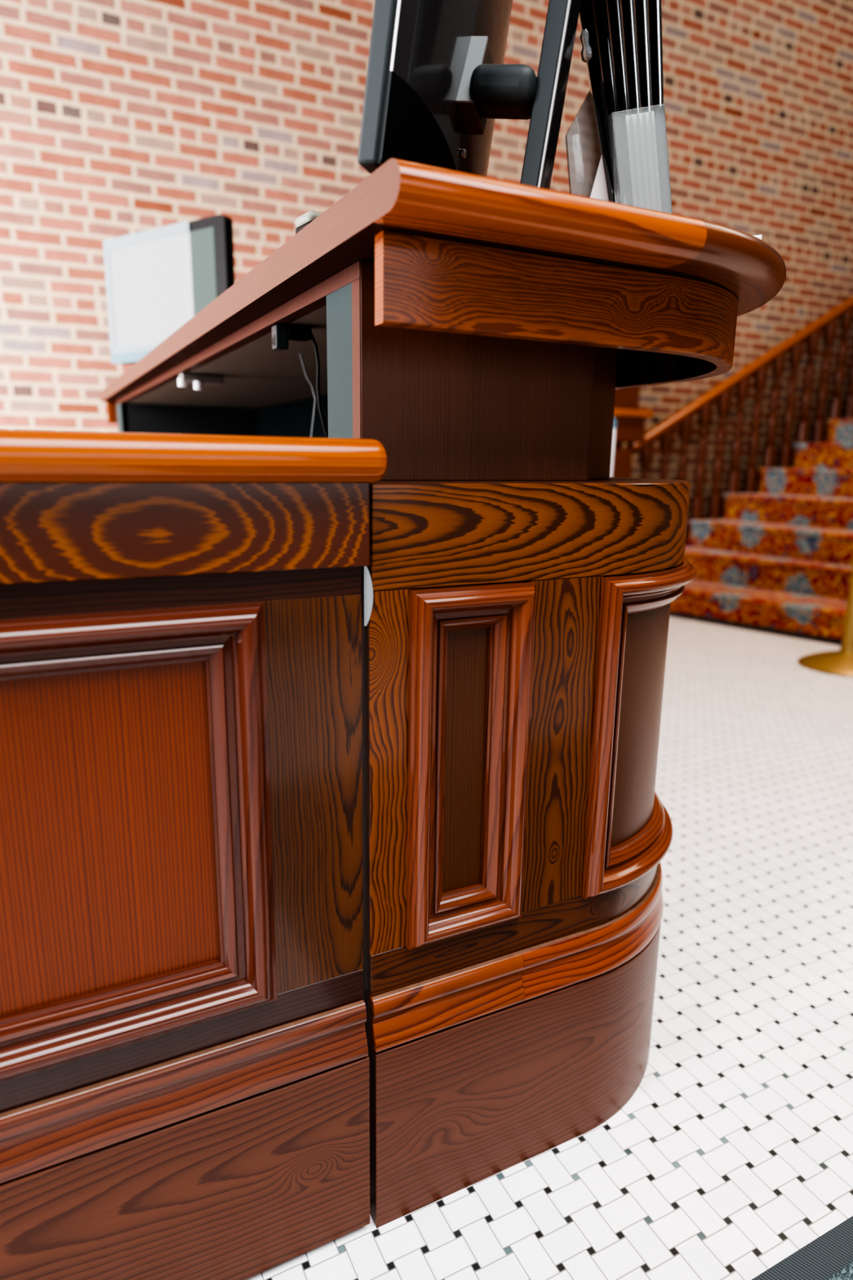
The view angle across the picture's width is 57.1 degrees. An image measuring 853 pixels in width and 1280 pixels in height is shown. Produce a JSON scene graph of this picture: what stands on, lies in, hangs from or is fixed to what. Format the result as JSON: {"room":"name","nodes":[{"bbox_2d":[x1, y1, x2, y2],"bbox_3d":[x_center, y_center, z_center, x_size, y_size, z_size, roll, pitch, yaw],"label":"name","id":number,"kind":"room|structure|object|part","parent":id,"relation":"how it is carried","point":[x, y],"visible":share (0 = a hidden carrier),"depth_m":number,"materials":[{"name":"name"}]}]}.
{"room":"hotel lobby","nodes":[
{"label":"hotel lobby","id":0,"kind":"room"},
{"bbox_2d":[0,0,852,519],"bbox_3d":[0.498,-2.804,4.794,13.000,5.200,0.200,-6,14,-26],"label":"wall","id":1,"kind":"structure","parent":0,"point":[118,117],"depth_m":4.07,"materials":[{"name":"red brick"}]},
{"bbox_2d":[245,616,852,1279],"bbox_3d":[2.014,0.438,2.374,13.000,0.001,6.700,-6,14,-26],"label":"floor","id":2,"kind":"structure","parent":0,"point":[731,1153],"depth_m":1.27,"materials":[{"name":"tile"}]},
{"bbox_2d":[360,476,697,1228],"bbox_3d":[-0.406,-0.019,2.194,0.609,0.907,2.750,-6,14,-26],"label":"counter","id":3,"kind":"object","parent":2,"relation":"on","point":[517,833],"depth_m":0.95,"materials":[{"name":"brown wood"}]},
{"bbox_2d":[0,429,386,1279],"bbox_3d":[-0.454,0.294,0.704,0.865,0.937,0.122,-6,14,-26],"label":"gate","id":4,"kind":"object","parent":3,"relation":"attached to","point":[184,1060],"visible":1,"depth_m":0.77,"materials":[{"name":"brown wood"}]},
{"bbox_3d":[-0.459,0.200,0.678,0.610,0.405,0.010,-6,14,-26],"label":"panel","id":5,"kind":"part","parent":4,"relation":"part of","materials":[{"name":"brown wood"}]},
{"bbox_3d":[-0.446,0.018,0.619,0.646,0.055,0.032,-6,14,-26],"label":"panel moulding","id":6,"kind":"part","parent":4,"relation":"part of","materials":[{"name":"brown wood"}]},
{"bbox_3d":[-0.451,0.391,0.704,0.646,0.055,0.032,-6,14,-26],"label":"panel moulding","id":7,"kind":"part","parent":4,"relation":"part of","materials":[{"name":"brown wood"}]},
{"bbox_3d":[-0.452,-0.026,0.621,0.852,0.030,0.020,-6,14,-26],"label":"rail","id":8,"kind":"part","parent":4,"relation":"part of","materials":[{"name":"brown wood"}]},
{"bbox_3d":[-0.458,0.433,0.726,0.852,0.041,0.020,-6,14,-26],"label":"rail","id":9,"kind":"part","parent":4,"relation":"part of","materials":[{"name":"brown wood"}]},
{"bbox_3d":[-0.455,0.639,0.763,0.854,0.238,0.025,-6,14,-26],"label":"baseboard","id":10,"kind":"part","parent":4,"relation":"part of","materials":[{"name":"brown wood"}]},
{"bbox_3d":[-0.186,0.179,0.789,0.058,0.437,0.022,-2,13,-14],"label":"panel moulding","id":11,"kind":"part","parent":4,"relation":"part of","materials":[{"name":"brown wood"}]},
{"bbox_3d":[-0.666,0.012,2.074,0.016,0.883,2.718,-6,14,-26],"label":"panel","id":12,"kind":"part","parent":3,"relation":"part of","materials":[{"name":"brown wood"}]},
{"bbox_2d":[115,260,617,480],"bbox_3d":[-0.395,-0.570,2.053,0.526,0.230,2.479,-6,14,-26],"label":"cubby","id":13,"kind":"object","parent":3,"relation":"on","point":[440,406],"visible":0.64,"depth_m":0.96,"materials":[{"name":"brown wood"}]},
{"bbox_3d":[-0.914,-0.807,3.060,0.525,0.230,0.165,-6,14,-26],"label":"panel","id":14,"kind":"part","parent":13,"relation":"part of","materials":[{"name":"black wood"}]},
{"bbox_2d":[177,373,223,390],"bbox_3d":[-0.531,-0.604,1.840,0.102,0.036,0.054,-6,14,-26],"label":"sensor box","id":15,"kind":"object","parent":13,"relation":"attached to","point":[197,380],"visible":1,"depth_m":1.82,"materials":[{"name":"grey plastic"}]},
{"bbox_2d":[271,324,328,437],"bbox_3d":[-0.178,-0.361,1.180,0.102,0.206,0.026,-6,14,-26],"label":"power adapter","id":16,"kind":"object","parent":13,"relation":"attached to","point":[281,334],"visible":0.89,"depth_m":1.14,"materials":[{"name":"black plastic"}]},
{"bbox_2d":[271,324,288,351],"bbox_3d":[-0.214,-0.440,1.142,0.019,0.032,0.024,-6,14,-26],"label":"socket","id":17,"kind":"object","parent":16,"relation":"attached to","point":[279,332],"depth_m":1.13,"materials":[{"name":"black plastic"}]},
{"bbox_3d":[-0.155,-0.361,1.191,0.051,0.200,0.005,-6,14,-26],"label":"cord","id":18,"kind":"part","parent":16,"relation":"part of","materials":[{"name":"black plastic"}]},
{"bbox_2d":[299,353,316,437],"bbox_3d":[-0.222,-0.427,1.474,0.031,0.210,0.003,-6,14,-26],"label":"hanging cable","id":19,"kind":"object","parent":13,"relation":"hanging from","point":[300,355],"visible":0.7,"depth_m":1.47,"materials":[{"name":"grey plastic"}]},
{"bbox_2d":[99,158,786,423],"bbox_3d":[-0.363,-0.665,2.048,0.674,0.121,2.858,-6,14,-26],"label":"countertop","id":20,"kind":"structure","parent":13,"relation":"on","point":[451,251],"depth_m":0.81,"materials":[{"name":"brown wood"}]},
{"bbox_2d":[102,213,235,364],"bbox_3d":[-0.764,-1.025,2.399,0.553,0.412,0.150,9,15,33],"label":"monitor","id":21,"kind":"object","parent":20,"relation":"on","point":[157,279],"visible":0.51,"depth_m":2.35,"materials":[{"name":"black plastic"}]},
{"bbox_2d":[294,210,321,234],"bbox_3d":[-0.133,-0.482,0.921,0.032,0.030,0.042,-8,16,-34],"label":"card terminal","id":22,"kind":"object","parent":20,"relation":"on","point":[300,222],"visible":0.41,"depth_m":0.90,"materials":[{"name":"white plastic"}]},
{"bbox_2d":[357,0,581,189],"bbox_3d":[0.080,-0.627,0.848,0.193,0.350,0.336,5,14,19],"label":"monitor","id":23,"kind":"object","parent":20,"relation":"on","point":[438,81],"visible":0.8,"depth_m":0.81,"materials":[{"name":"black plastic"}]},
{"bbox_3d":[0.048,-0.614,0.844,0.022,0.069,0.021,13,16,17],"label":"hinge plate","id":24,"kind":"part","parent":23,"relation":"part of","materials":[{"name":"silver metal"}]},
{"bbox_3d":[0.086,-0.591,0.846,0.071,0.038,0.060,13,16,17],"label":"arm","id":25,"kind":"part","parent":23,"relation":"part of","materials":[{"name":"black plastic"}]},
{"bbox_3d":[0.147,-0.620,0.827,0.002,0.350,0.042,13,16,17],"label":"column trim","id":26,"kind":"part","parent":23,"relation":"part of","materials":[{"name":"silver metal"}]},
{"bbox_3d":[0.149,-0.619,0.827,0.001,0.348,0.040,13,16,17],"label":"column glass","id":27,"kind":"part","parent":23,"relation":"part of","materials":[{"name":"black glass"}]},
{"bbox_2d":[590,154,608,200],"bbox_3d":[0.208,-0.559,0.930,0.121,0.185,0.055,-6,14,-26],"label":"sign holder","id":28,"kind":"object","parent":20,"relation":"on","point":[599,191],"visible":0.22,"depth_m":0.91,"materials":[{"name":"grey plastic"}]},
{"bbox_2d":[578,0,672,213],"bbox_3d":[0.221,-0.607,0.891,0.150,0.308,0.056,-1,13,-9],"label":"holder","id":29,"kind":"object","parent":20,"relation":"on","point":[641,127],"depth_m":0.88,"materials":[{"name":"clear plastic"}]},
{"bbox_3d":[0.177,-0.655,0.865,0.015,0.029,0.015,-13,19,-6],"label":"clear knob","id":30,"kind":"part","parent":29,"relation":"part of","materials":[{"name":"clear plastic"}]},
{"bbox_3d":[0.194,-0.602,0.888,0.090,0.285,0.030,-6,14,-26],"label":"menu strip","id":31,"kind":"part","parent":29,"relation":"part of","materials":[{"name":"black plastic"}]},
{"bbox_3d":[0.207,-0.605,0.890,0.085,0.286,0.030,-6,15,-27],"label":"menu strip","id":32,"kind":"part","parent":29,"relation":"part of","materials":[{"name":"black plastic"}]},
{"bbox_3d":[0.220,-0.608,0.891,0.079,0.287,0.030,-6,15,-29],"label":"menu strip","id":33,"kind":"part","parent":29,"relation":"part of","materials":[{"name":"black plastic"}]},
{"bbox_3d":[0.234,-0.611,0.892,0.074,0.288,0.029,-7,15,-31],"label":"menu strip","id":34,"kind":"part","parent":29,"relation":"part of","materials":[{"name":"black plastic"}]},
{"bbox_3d":[0.247,-0.614,0.894,0.069,0.289,0.029,-8,15,-33],"label":"menu strip","id":35,"kind":"part","parent":29,"relation":"part of","materials":[{"name":"black plastic"}]},
{"bbox_3d":[0.260,-0.617,0.895,0.065,0.290,0.028,-9,16,-36],"label":"menu strip","id":36,"kind":"part","parent":29,"relation":"part of","materials":[{"name":"black plastic"}]},
{"bbox_2d":[753,234,762,239],"bbox_3d":[0.379,-0.480,0.948,0.040,0.027,0.060,8,15,27],"label":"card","id":37,"kind":"object","parent":20,"relation":"on","point":[761,235],"visible":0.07,"depth_m":0.96,"materials":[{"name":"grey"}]},
{"bbox_3d":[0.154,-0.330,1.037,0.138,0.230,0.570,12,17,40],"label":"panel","id":38,"kind":"part","parent":13,"relation":"part of","materials":[{"name":"brown wood"}]},
{"bbox_3d":[-0.064,-0.047,0.816,0.010,0.062,0.021,-6,14,-26],"label":"strike plate","id":39,"kind":"part","parent":3,"relation":"part of","materials":[{"name":"silver metal"}]},
{"bbox_3d":[0.005,0.153,0.882,0.053,0.424,0.022,-10,17,-40],"label":"panel moulding","id":40,"kind":"part","parent":3,"relation":"part of","materials":[{"name":"red wood"}]},
{"bbox_3d":[0.048,0.330,0.948,0.156,0.050,0.032,-6,14,-26],"label":"panel moulding","id":41,"kind":"part","parent":3,"relation":"part of","materials":[{"name":"red wood"}]},
{"bbox_3d":[0.041,0.141,0.923,0.130,0.395,0.010,-6,14,-26],"label":"panel","id":42,"kind":"part","parent":3,"relation":"part of","materials":[{"name":"brown wood"}]},
{"bbox_3d":[0.053,-0.035,0.864,0.156,0.050,0.032,-6,14,-26],"label":"panel moulding","id":43,"kind":"part","parent":3,"relation":"part of","materials":[{"name":"red wood"}]},
{"bbox_3d":[0.097,0.143,0.927,0.053,0.424,0.022,-2,13,-13],"label":"panel moulding","id":44,"kind":"part","parent":3,"relation":"part of","materials":[{"name":"red wood"}]},
{"bbox_3d":[-0.417,0.084,2.224,0.584,0.055,2.731,-6,14,-26],"label":"rail","id":45,"kind":"part","parent":3,"relation":"part of","materials":[{"name":"brown wood"}]},
{"bbox_3d":[-0.411,0.300,2.270,0.596,0.250,2.744,-6,14,-26],"label":"baseboard","id":46,"kind":"part","parent":3,"relation":"part of","materials":[{"name":"brown wood"}]},
{"bbox_3d":[-0.409,-0.409,2.111,0.582,0.109,2.732,-6,14,-26],"label":"rail","id":47,"kind":"part","parent":3,"relation":"part of","materials":[{"name":"brown wood"}]},
{"bbox_3d":[0.233,0.130,0.995,0.052,0.425,0.022,-11,17,-42],"label":"panel moulding","id":48,"kind":"part","parent":3,"relation":"part of","materials":[{"name":"red wood"}]},
{"bbox_3d":[0.316,0.269,1.235,0.136,0.050,0.473,3,13,11],"label":"panel moulding","id":49,"kind":"part","parent":3,"relation":"part of","materials":[{"name":"red wood"}]},
{"bbox_3d":[0.301,0.081,1.199,0.109,0.395,0.421,3,13,10],"label":"panel","id":50,"kind":"part","parent":3,"relation":"part of","materials":[{"name":"brown wood"}]},
{"bbox_3d":[0.321,-0.097,1.152,0.136,0.050,0.473,3,13,11],"label":"panel moulding","id":51,"kind":"part","parent":3,"relation":"part of","materials":[{"name":"red wood"}]},
{"bbox_2d":[609,416,617,476],"bbox_3d":[0.770,-0.400,3.431,0.220,1.128,0.220,-6,14,-26],"label":"pole","id":52,"kind":"object","parent":2,"relation":"on","point":[615,422],"visible":0.11,"depth_m":3.33,"materials":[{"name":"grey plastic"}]},
{"bbox_3d":[0.777,-0.922,3.311,0.060,0.056,0.033,-6,14,-26],"label":"handle","id":53,"kind":"part","parent":52,"relation":"part of","materials":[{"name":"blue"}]},
{"bbox_2d":[669,418,852,645],"bbox_3d":[3.815,-1.310,4.817,4.543,2.366,2.947,-6,14,-26],"label":"staircase","id":54,"kind":"structure","parent":2,"relation":"on","point":[777,558],"depth_m":4.94,"materials":[{"name":"carpet"}]},
{"bbox_2d":[612,296,852,519],"bbox_3d":[3.699,-2.497,6.118,5.992,4.097,0.340,-6,14,-26],"label":"balustrade","id":55,"kind":"object","parent":54,"relation":"on","point":[630,429],"visible":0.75,"depth_m":5.59,"materials":[{"name":"brown wood"}]},
{"bbox_3d":[1.173,-0.802,5.212,0.230,1.130,0.230,-6,14,-26],"label":"newel post","id":56,"kind":"part","parent":55,"relation":"part of","materials":[{"name":"brown wood"}]},
{"bbox_3d":[3.869,-2.998,6.087,5.627,3.102,0.076,-6,14,-26],"label":"handrail","id":57,"kind":"part","parent":55,"relation":"part of","materials":[{"name":"brown wood"}]},
{"bbox_3d":[3.888,-2.969,6.104,5.560,3.051,0.044,-6,14,-26],"label":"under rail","id":58,"kind":"part","parent":55,"relation":"part of","materials":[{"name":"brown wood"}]},
{"bbox_2d":[751,1216,852,1279],"bbox_3d":[1.145,0.807,0.691,1.700,0.008,1.103,-6,14,-26],"label":"entrance mat","id":59,"kind":"object","parent":2,"relation":"on","point":[829,1256],"visible":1,"depth_m":0.94,"materials":[{"name":"grey carpet"}]},
{"bbox_2d":[797,564,852,677],"bbox_3d":[1.995,-0.368,3.611,0.410,1.020,0.410,-6,14,-26],"label":"stanchion","id":60,"kind":"object","parent":2,"relation":"on","point":[837,663],"visible":1,"depth_m":3.66,"materials":[{"name":"gold metal"}]}
]}

